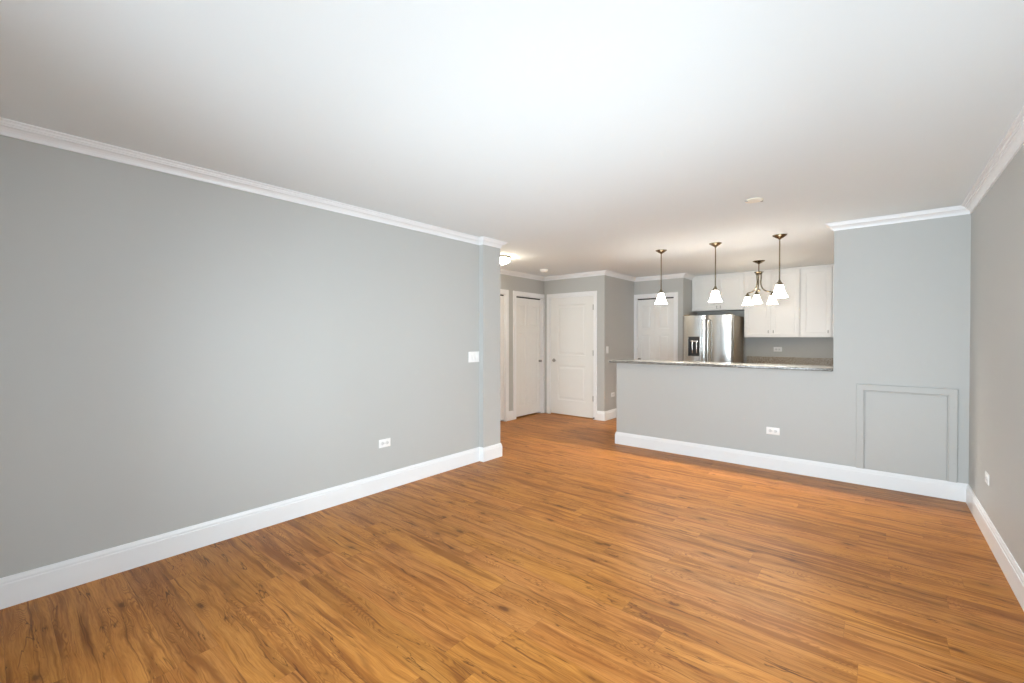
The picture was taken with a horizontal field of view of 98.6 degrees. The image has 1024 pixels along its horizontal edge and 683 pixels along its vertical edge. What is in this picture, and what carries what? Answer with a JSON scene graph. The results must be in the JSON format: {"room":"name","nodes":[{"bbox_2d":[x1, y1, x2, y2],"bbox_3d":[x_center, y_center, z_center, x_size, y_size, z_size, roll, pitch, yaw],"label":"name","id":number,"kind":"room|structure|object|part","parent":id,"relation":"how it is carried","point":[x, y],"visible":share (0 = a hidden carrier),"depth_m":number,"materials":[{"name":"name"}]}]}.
{"room":"empty living room","nodes":[
{"label":"empty living room","id":0,"kind":"room"},
{"bbox_2d":[0,135,478,577],"bbox_3d":[-1.754,0.110,3.269,0.120,2.440,4.777,0,1,40],"label":"wall","id":1,"kind":"structure","parent":0,"point":[177,352],"depth_m":2.83,"materials":[{"name":"grey paint"}]},
{"bbox_2d":[0,443,501,609],"bbox_3d":[-1.921,1.248,3.908,1.335,0.152,5.530,0,1,40],"label":"baseboard","id":2,"kind":"structure","parent":1,"relation":"attached to","point":[22,587],"depth_m":2.86,"materials":[{"name":"white wood"}]},
{"bbox_2d":[0,117,694,281],"bbox_3d":[-0.485,-1.093,4.974,2.151,0.068,9.040,0,1,40],"label":"trim","id":3,"kind":"structure","parent":1,"relation":"attached to","point":[9,128],"depth_m":2.99,"materials":[{"name":"white wood"}]},
{"bbox_2d":[379,438,390,447],"bbox_3d":[-1.133,0.904,3.922,0.009,0.074,0.120,0,1,40],"label":"wall outlet","id":4,"kind":"object","parent":1,"relation":"attached to","point":[386,442],"visible":1,"depth_m":3.92,"materials":[{"name":"white plastic"}]},
{"bbox_2d":[468,351,478,362],"bbox_3d":[-0.412,0.167,4.779,0.012,0.116,0.162,0,1,40],"label":"light switch","id":5,"kind":"object","parent":1,"relation":"attached to","point":[472,356],"visible":1,"depth_m":4.77,"materials":[{"name":"white plastic"}]},
{"bbox_2d":[479,245,499,447],"bbox_3d":[-0.247,0.094,4.938,0.061,2.440,0.282,0,1,40],"label":"wall pillar","id":6,"kind":"structure","parent":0,"point":[489,257],"depth_m":4.88,"materials":[{"name":"grey paint"}]},
{"bbox_2d":[0,0,1023,276],"bbox_3d":[0.792,-1.169,4.144,5.700,0.100,9.800,0,1,40],"label":"ceiling","id":7,"kind":"structure","parent":0,"point":[578,136],"depth_m":2.04,"materials":[{"name":"white paint"}]},
{"bbox_2d":[500,255,510,264],"bbox_3d":[-0.172,-1.075,5.910,0.310,0.120,0.310,0,1,40],"label":"dome light","id":8,"kind":"object","parent":7,"relation":"attached to","point":[504,259],"visible":0.44,"depth_m":5.81,"materials":[{"name":"white glass"}]},
{"bbox_2d":[655,249,666,303],"bbox_3d":[1.852,-0.800,5.465,0.149,0.662,0.149,0,1,40],"label":"pendant lamp","id":9,"kind":"object","parent":7,"relation":"hanging from","point":[661,299],"visible":1,"depth_m":5.44,"materials":[{"name":"white glass"}]},
{"bbox_3d":[1.852,-0.537,5.467,0.149,0.135,0.149,0,1,40],"label":"lamp shade","id":10,"kind":"part","parent":9,"relation":"part of","materials":[{"name":"white glass"}]},
{"bbox_3d":[1.852,-0.868,5.464,0.013,0.447,0.013,0,1,40],"label":"rod","id":11,"kind":"part","parent":9,"relation":"part of","materials":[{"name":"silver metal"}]},
{"bbox_2d":[708,242,721,301],"bbox_3d":[2.338,-0.792,5.060,0.149,0.670,0.149,0,1,40],"label":"pendant lamp","id":12,"kind":"object","parent":7,"relation":"hanging from","point":[715,297],"visible":1,"depth_m":5.03,"materials":[{"name":"white glass"}]},
{"bbox_3d":[2.338,-0.525,5.062,0.149,0.135,0.149,0,1,40],"label":"lamp shade","id":13,"kind":"part","parent":12,"relation":"part of","materials":[{"name":"white glass"}]},
{"bbox_3d":[2.338,-0.860,5.059,0.013,0.455,0.013,0,1,40],"label":"rod","id":14,"kind":"part","parent":12,"relation":"part of","materials":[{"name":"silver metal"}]},
{"bbox_2d":[745,197,762,202],"bbox_3d":[1.902,-1.105,3.459,0.128,0.014,0.128,0,1,40],"label":"cover plate","id":15,"kind":"object","parent":7,"relation":"attached to","point":[758,199],"visible":1,"depth_m":3.44,"materials":[{"name":"beige plastic"}]},
{"bbox_2d":[742,260,777,305],"bbox_3d":[3.459,-0.832,6.193,0.454,0.612,0.419,0,1,40],"label":"chandelier","id":16,"kind":"object","parent":7,"relation":"hanging from","point":[756,299],"visible":0.97,"depth_m":6.19,"materials":[{"name":"white glass"}]},
{"bbox_3d":[3.419,-0.592,6.391,0.143,0.129,0.143,0,1,40],"label":"lamp shade","id":17,"kind":"part","parent":16,"relation":"part of","materials":[{"name":"white glass"}]},
{"bbox_3d":[3.449,-0.828,6.318,0.017,0.293,0.171,0,1,-23],"label":"arm","id":18,"kind":"part","parent":16,"relation":"part of","materials":[{"name":"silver metal"}]},
{"bbox_3d":[3.380,-0.589,6.081,0.143,0.129,0.143,0,1,40],"label":"lamp shade","id":19,"kind":"part","parent":16,"relation":"part of","materials":[{"name":"white glass"}]},
{"bbox_3d":[3.591,-0.827,6.209,0.171,0.293,0.017,0,1,7],"label":"arm","id":20,"kind":"part","parent":16,"relation":"part of","materials":[{"name":"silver metal"}]},
{"bbox_3d":[3.667,-0.591,6.202,0.143,0.129,0.143,0,1,40],"label":"lamp shade","id":21,"kind":"part","parent":16,"relation":"part of","materials":[{"name":"white glass"}]},
{"bbox_2d":[771,234,787,297],"bbox_3d":[2.828,-0.794,4.652,0.154,0.658,0.154,0,1,40],"label":"pendant lamp","id":22,"kind":"object","parent":7,"relation":"hanging from","point":[779,292],"visible":1,"depth_m":4.62,"materials":[{"name":"white glass"}]},
{"bbox_3d":[2.828,-0.864,4.651,0.013,0.438,0.013,0,1,40],"label":"rod","id":23,"kind":"part","parent":22,"relation":"part of","materials":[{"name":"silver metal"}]},
{"bbox_3d":[2.828,-0.535,4.654,0.154,0.140,0.154,0,1,40],"label":"lamp shade","id":24,"kind":"part","parent":22,"relation":"part of","materials":[{"name":"white glass"}]},
{"bbox_2d":[0,413,1023,682],"bbox_3d":[0.792,1.371,4.168,5.700,0.100,9.800,0,1,40],"label":"floor","id":25,"kind":"structure","parent":0,"point":[572,554],"depth_m":2.38,"materials":[{"name":"brown wood"}]},
{"bbox_2d":[683,313,743,362],"bbox_3d":[3.345,0.424,7.346,0.770,1.734,0.836,0,1,40],"label":"refrigerator","id":26,"kind":"object","parent":25,"relation":"on","point":[706,338],"visible":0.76,"depth_m":7.06,"materials":[{"name":"silver metal"}]},
{"bbox_3d":[2.998,0.104,7.237,0.373,1.056,0.068,0,1,40],"label":"door","id":27,"kind":"part","parent":26,"relation":"part of","materials":[{"name":"silver metal"}]},
{"bbox_3d":[3.075,0.101,7.090,0.029,0.934,0.103,0,1,40],"label":"handle","id":28,"kind":"part","parent":26,"relation":"part of","materials":[{"name":"silver metal"}]},
{"bbox_3d":[3.137,0.102,7.038,0.029,0.934,0.103,0,1,40],"label":"handle","id":29,"kind":"part","parent":26,"relation":"part of","materials":[{"name":"silver metal"}]},
{"bbox_3d":[3.297,0.107,6.988,0.389,1.056,0.068,0,1,40],"label":"door","id":30,"kind":"part","parent":26,"relation":"part of","materials":[{"name":"silver metal"}]},
{"bbox_3d":[4.143,0.854,7.055,0.748,0.880,0.624,0,1,40],"label":"base cabinet","id":31,"kind":"object","parent":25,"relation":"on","visible":0},
{"bbox_2d":[747,356,832,365],"bbox_3d":[4.717,0.338,6.574,2.313,0.159,0.625,0,1,40],"label":"countertop","id":32,"kind":"structure","parent":31,"relation":"on","point":[750,359],"depth_m":7.12,"materials":[{"name":"brown stone"}]},
{"bbox_2d":[500,274,543,410],"bbox_3d":[-0.372,0.075,6.895,0.120,2.440,2.807,0,1,40],"label":"wall","id":33,"kind":"structure","parent":0,"point":[507,282],"depth_m":7.25,"materials":[{"name":"grey paint"}]},
{"bbox_2d":[500,289,508,420],"bbox_3d":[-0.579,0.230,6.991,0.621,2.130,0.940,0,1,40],"label":"door","id":34,"kind":"structure","parent":33,"relation":"in","point":[504,294],"depth_m":7.11,"materials":[{"name":"white wood"}]},
{"bbox_2d":[509,411,513,420],"bbox_3d":[-0.019,1.216,7.223,0.016,0.152,0.120,0,1,40],"label":"baseboard","id":35,"kind":"structure","parent":33,"relation":"attached to","point":[511,414],"depth_m":7.22,"materials":[{"name":"white wood"}]},
{"bbox_2d":[513,291,544,419],"bbox_3d":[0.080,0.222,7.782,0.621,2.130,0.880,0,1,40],"label":"door","id":36,"kind":"structure","parent":33,"relation":"in","point":[529,311],"depth_m":7.61,"materials":[{"name":"white wood"}]},
{"bbox_2d":[544,275,607,412],"bbox_3d":[1.077,0.069,7.594,1.212,2.440,0.120,0,1,40],"label":"wall","id":37,"kind":"structure","parent":0,"point":[599,284],"depth_m":7.24,"materials":[{"name":"grey paint"}]},
{"bbox_2d":[547,291,596,419],"bbox_3d":[1.037,0.225,7.593,1.006,2.128,0.174,0,1,40],"label":"door","id":38,"kind":"structure","parent":37,"relation":"in","point":[571,317],"depth_m":7.57,"materials":[{"name":"white wood"}]},
{"bbox_2d":[608,276,633,409],"bbox_3d":[1.860,0.068,7.681,0.120,2.440,1.016,0,1,40],"label":"wall","id":39,"kind":"structure","parent":0,"point":[620,291],"depth_m":7.54,"materials":[{"name":"grey paint"}]},
{"bbox_2d":[597,408,616,420],"bbox_3d":[1.818,1.213,7.638,0.146,0.152,1.152,0,1,40],"label":"baseboard","id":40,"kind":"structure","parent":39,"relation":"attached to","point":[610,414],"depth_m":7.23,"materials":[{"name":"white wood"}]},
{"bbox_2d":[634,278,685,360],"bbox_3d":[2.559,0.067,7.838,0.995,2.440,0.120,0,1,40],"label":"wall","id":41,"kind":"structure","parent":0,"point":[678,285],"depth_m":7.55,"materials":[{"name":"grey paint"}]},
{"bbox_2d":[634,292,677,360],"bbox_3d":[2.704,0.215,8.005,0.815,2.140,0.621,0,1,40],"label":"door","id":42,"kind":"structure","parent":41,"relation":"in","point":[655,325],"depth_m":7.79,"materials":[{"name":"white wood"}]},
{"bbox_2d":[685,279,697,315],"bbox_3d":[3.145,0.066,7.857,0.120,2.440,0.660,0,1,40],"label":"wall","id":43,"kind":"structure","parent":0,"point":[688,311],"depth_m":7.71,"materials":[{"name":"grey paint"}]},
{"bbox_2d":[698,311,832,362],"bbox_3d":[4.628,0.073,7.117,3.348,2.440,0.100,0,1,40],"label":"wall","id":44,"kind":"structure","parent":0,"point":[809,347],"depth_m":7.19,"materials":[{"name":"grey paint"}]},
{"bbox_2d":[692,274,744,311],"bbox_3d":[3.606,-0.830,7.650,0.840,0.593,0.376,0,1,40],"label":"upper cabinet","id":45,"kind":"object","parent":44,"relation":"attached to","point":[731,287],"visible":0.89,"depth_m":7.50,"materials":[{"name":"white paint"}]},
{"bbox_3d":[3.363,-0.827,7.654,0.438,0.575,0.019,0,1,40],"label":"door","id":46,"kind":"part","parent":45,"relation":"part of","materials":[{"name":"white paint"}]},
{"bbox_3d":[3.679,-0.825,7.391,0.376,0.575,0.019,0,1,40],"label":"door","id":47,"kind":"part","parent":45,"relation":"part of","materials":[{"name":"white paint"}]},
{"bbox_2d":[694,264,833,277],"bbox_3d":[4.497,-1.133,6.930,3.126,0.024,0.338,0,1,40],"label":"trim","id":48,"kind":"structure","parent":44,"relation":"attached to","point":[831,264],"depth_m":7.03,"materials":[{"name":"white paint"}]},
{"bbox_2d":[744,269,800,336],"bbox_3d":[4.230,-0.595,7.132,0.780,1.053,0.376,0,1,40],"label":"upper cabinet","id":49,"kind":"object","parent":44,"relation":"attached to","point":[782,319],"visible":0.93,"depth_m":6.98,"materials":[{"name":"white paint"}]},
{"bbox_3d":[3.982,-0.592,7.140,0.377,1.035,0.019,0,1,40],"label":"door","id":50,"kind":"part","parent":49,"relation":"part of","materials":[{"name":"white paint"}]},
{"bbox_3d":[4.279,-0.590,6.893,0.375,1.035,0.019,0,1,40],"label":"door","id":51,"kind":"part","parent":49,"relation":"part of","materials":[{"name":"white paint"}]},
{"bbox_2d":[774,347,781,351],"bbox_3d":[4.379,0.129,7.254,0.120,0.074,0.009,0,1,40],"label":"wall outlet","id":52,"kind":"object","parent":44,"relation":"attached to","point":[776,349],"visible":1,"depth_m":7.25,"materials":[{"name":"white plastic"}]},
{"bbox_2d":[800,266,832,336],"bbox_3d":[4.683,-0.592,6.755,0.394,1.053,0.376,0,1,40],"label":"upper cabinet","id":53,"kind":"object","parent":44,"relation":"attached to","point":[816,283],"visible":0.85,"depth_m":6.63,"materials":[{"name":"white paint"}]},
{"bbox_2d":[832,266,833,336],"bbox_3d":[5.261,-0.587,6.274,1.106,1.053,0.376,0,1,40],"label":"upper cabinet","id":54,"kind":"object","parent":44,"relation":"attached to","point":[833,266],"visible":0.1,"depth_m":6.50,"materials":[{"name":"white paint"}]},
{"bbox_3d":[4.951,-0.585,6.334,0.533,1.035,0.019,0,1,40],"label":"door","id":55,"kind":"part","parent":54,"relation":"part of","materials":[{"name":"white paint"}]},
{"bbox_2d":[617,214,970,483],"bbox_3d":[2.591,0.096,4.674,3.153,2.440,0.120,0,1,40],"label":"wall","id":56,"kind":"structure","parent":0,"point":[902,290],"depth_m":4.12,"materials":[{"name":"grey paint"}]},
{"bbox_2d":[609,359,832,371],"bbox_3d":[2.280,0.262,5.089,2.336,0.030,0.442,0,1,40],"label":"countertop","id":57,"kind":"structure","parent":56,"relation":"on","point":[634,361],"depth_m":4.81,"materials":[{"name":"stone"}]},
{"bbox_2d":[766,427,779,434],"bbox_3d":[2.681,0.920,4.523,0.120,0.074,0.009,0,1,40],"label":"wall outlet","id":58,"kind":"object","parent":56,"relation":"attached to","point":[769,430],"visible":1,"depth_m":4.52,"materials":[{"name":"white plastic"}]},
{"bbox_2d":[856,384,957,482],"bbox_3d":[3.451,0.783,3.873,0.667,0.778,0.020,0,1,40],"label":"access panel","id":59,"kind":"object","parent":56,"relation":"attached to","point":[911,433],"visible":1,"depth_m":3.86,"materials":[{"name":"grey paint"}]},
{"bbox_2d":[825,106,1023,231],"bbox_3d":[0.302,-1.070,2.542,3.957,0.068,6.309,0,1,40],"label":"trim","id":60,"kind":"structure","parent":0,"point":[1013,140],"depth_m":3.24,"materials":[{"name":"white wood"}]},
{"bbox_2d":[969,144,1023,572],"bbox_3d":[2.863,0.118,2.419,0.150,2.440,9.380,0,1,40],"label":"wall","id":61,"kind":"structure","parent":0,"point":[996,390],"depth_m":2.71,"materials":[{"name":"grey paint"}]},
{"bbox_2d":[615,432,1023,610],"bbox_3d":[0.605,1.263,2.312,3.169,0.152,6.309,0,1,40],"label":"baseboard","id":62,"kind":"structure","parent":61,"relation":"attached to","point":[962,492],"depth_m":4.05,"materials":[{"name":"white wood"}]},
{"bbox_2d":[985,471,988,485],"bbox_3d":[3.240,0.932,3.004,0.009,0.074,0.120,0,1,40],"label":"wall outlet","id":63,"kind":"object","parent":61,"relation":"attached to","point":[986,473],"visible":1,"depth_m":2.98,"materials":[{"name":"white plastic"}]}
]}

